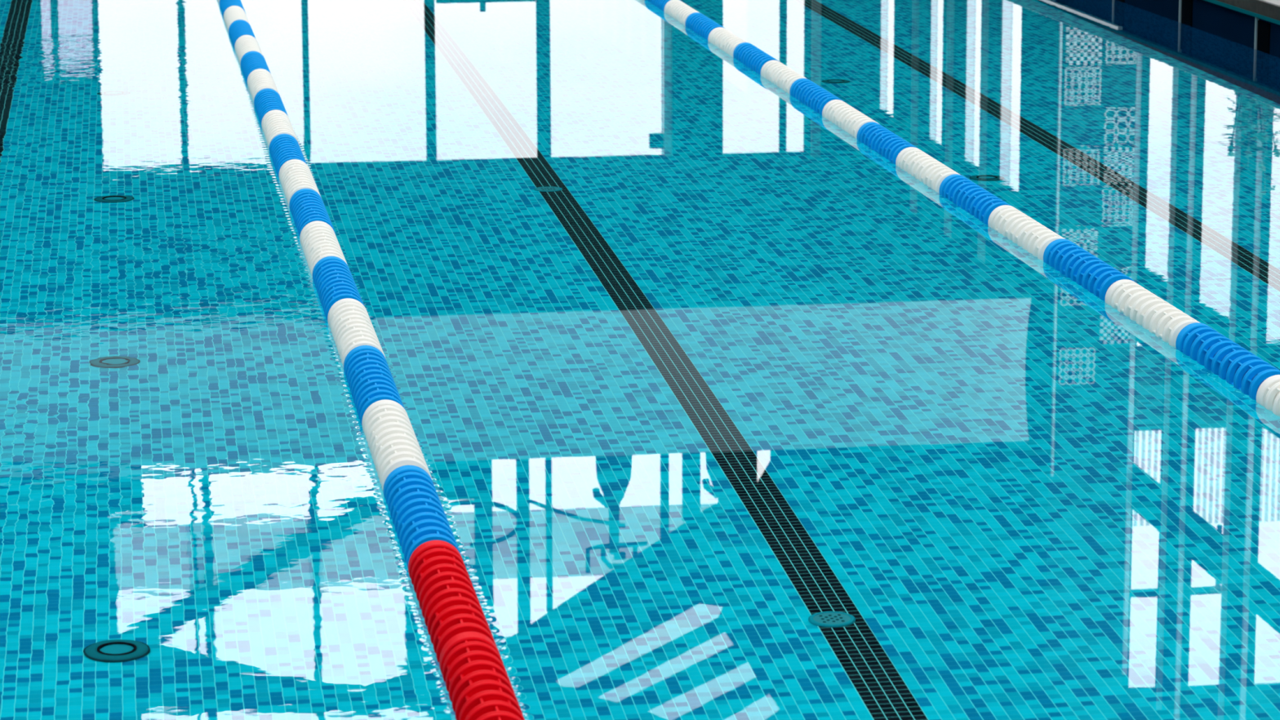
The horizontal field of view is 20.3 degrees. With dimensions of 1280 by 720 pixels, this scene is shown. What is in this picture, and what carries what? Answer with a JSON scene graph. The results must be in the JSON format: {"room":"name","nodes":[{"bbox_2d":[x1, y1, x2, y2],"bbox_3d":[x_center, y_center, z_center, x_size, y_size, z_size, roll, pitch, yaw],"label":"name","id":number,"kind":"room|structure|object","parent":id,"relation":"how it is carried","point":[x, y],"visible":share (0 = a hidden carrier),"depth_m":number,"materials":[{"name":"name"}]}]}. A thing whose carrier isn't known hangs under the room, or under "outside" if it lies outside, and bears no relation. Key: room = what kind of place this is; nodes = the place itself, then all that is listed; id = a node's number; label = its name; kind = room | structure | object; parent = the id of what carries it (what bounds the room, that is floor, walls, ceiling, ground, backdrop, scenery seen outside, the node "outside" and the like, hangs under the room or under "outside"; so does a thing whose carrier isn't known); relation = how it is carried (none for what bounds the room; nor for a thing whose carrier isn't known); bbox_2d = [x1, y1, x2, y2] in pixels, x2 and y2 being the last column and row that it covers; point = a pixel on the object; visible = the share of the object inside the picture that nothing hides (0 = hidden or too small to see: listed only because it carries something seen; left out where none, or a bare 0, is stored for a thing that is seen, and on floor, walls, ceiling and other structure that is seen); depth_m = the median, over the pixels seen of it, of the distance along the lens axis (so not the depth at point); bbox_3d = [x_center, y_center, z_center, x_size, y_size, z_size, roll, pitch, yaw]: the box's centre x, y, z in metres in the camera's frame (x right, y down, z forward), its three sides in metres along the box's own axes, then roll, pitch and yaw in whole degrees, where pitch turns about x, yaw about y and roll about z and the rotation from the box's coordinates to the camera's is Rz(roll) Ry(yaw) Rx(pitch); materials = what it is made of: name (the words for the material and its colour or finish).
{"room":"indoor swimming pool","nodes":[
{"label":"indoor swimming pool","id":0,"kind":"room"},
{"bbox_2d":[0,0,1279,719],"bbox_3d":[-1.479,-0.973,15.455,10.160,0.001,25.000,-2,11,-8],"label":"pool water","id":1,"kind":"object","parent":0,"point":[717,407],"visible":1,"depth_m":10.66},
{"bbox_2d":[217,0,524,719],"bbox_3d":[-1.572,-0.982,15.440,0.161,0.130,24.980,-2,11,-8],"label":"lane rope","id":2,"kind":"object","parent":1,"relation":"on","point":[478,686],"visible":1,"depth_m":9.23,"materials":[{"name":"multicoloured plastic"}]},
{"bbox_2d":[646,0,1279,414],"bbox_3d":[0.917,-1.060,15.791,0.162,0.128,24.980,-2,11,-8],"label":"lane rope","id":3,"kind":"object","parent":1,"relation":"on","point":[1247,372],"visible":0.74,"depth_m":12.55,"materials":[{"name":"white plastic"}]},
{"bbox_2d":[1124,0,1279,57],"bbox_3d":[3.707,-1.162,16.181,0.280,0.290,25.600,-2,11,-8],"label":"wall","id":4,"kind":"structure","parent":0,"point":[1237,27],"depth_m":19.24,"materials":[{"name":"blue tile"}]},
{"bbox_2d":[1178,0,1181,22],"bbox_3d":[3.010,-1.941,19.899,0.018,0.220,0.016,-2,11,-8],"label":"trim","id":5,"kind":"structure","parent":4,"relation":"attached to","point":[1180,1],"depth_m":19.89,"materials":[{"name":"silver metal"}]},
{"bbox_2d":[1181,0,1192,26],"bbox_3d":[3.030,-1.911,19.799,0.012,0.200,0.188,-2,11,-8],"label":"trim","id":6,"kind":"structure","parent":4,"relation":"attached to","point":[1186,5],"depth_m":19.78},
{"bbox_2d":[1204,0,1279,25],"bbox_3d":[3.691,-1.313,16.148,0.312,0.018,25.600,-2,11,-8],"label":"trim","id":7,"kind":"structure","parent":4,"relation":"on","point":[1233,7],"depth_m":18.68,"materials":[{"name":"teal tile"}]},
{"bbox_2d":[1216,0,1279,21],"bbox_3d":[3.694,-1.355,16.140,0.304,0.068,25.600,-2,11,-8],"label":"coping","id":8,"kind":"object","parent":7,"relation":"on","point":[1257,6],"depth_m":18.48,"materials":[{"name":"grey stone"}]},
{"bbox_2d":[1253,17,1258,49],"bbox_3d":[3.204,-1.677,18.580,0.018,0.220,0.016,-2,11,-8],"label":"trim","id":9,"kind":"structure","parent":4,"relation":"attached to","point":[1256,19],"depth_m":18.57,"materials":[{"name":"silver metal"}]},
{"bbox_2d":[1257,20,1270,53],"bbox_3d":[3.224,-1.647,18.479,0.012,0.200,0.188,-2,11,-8],"label":"trim","id":10,"kind":"structure","parent":4,"relation":"attached to","point":[1263,28],"depth_m":18.46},
{"bbox_2d":[1259,0,1279,6],"bbox_3d":[4.091,-2.477,21.538,2.644,0.006,36.400,-2,11,-8],"label":"deck","id":11,"kind":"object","parent":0,"point":[1277,2],"depth_m":18.35,"materials":[{"name":"tile"}]}
]}

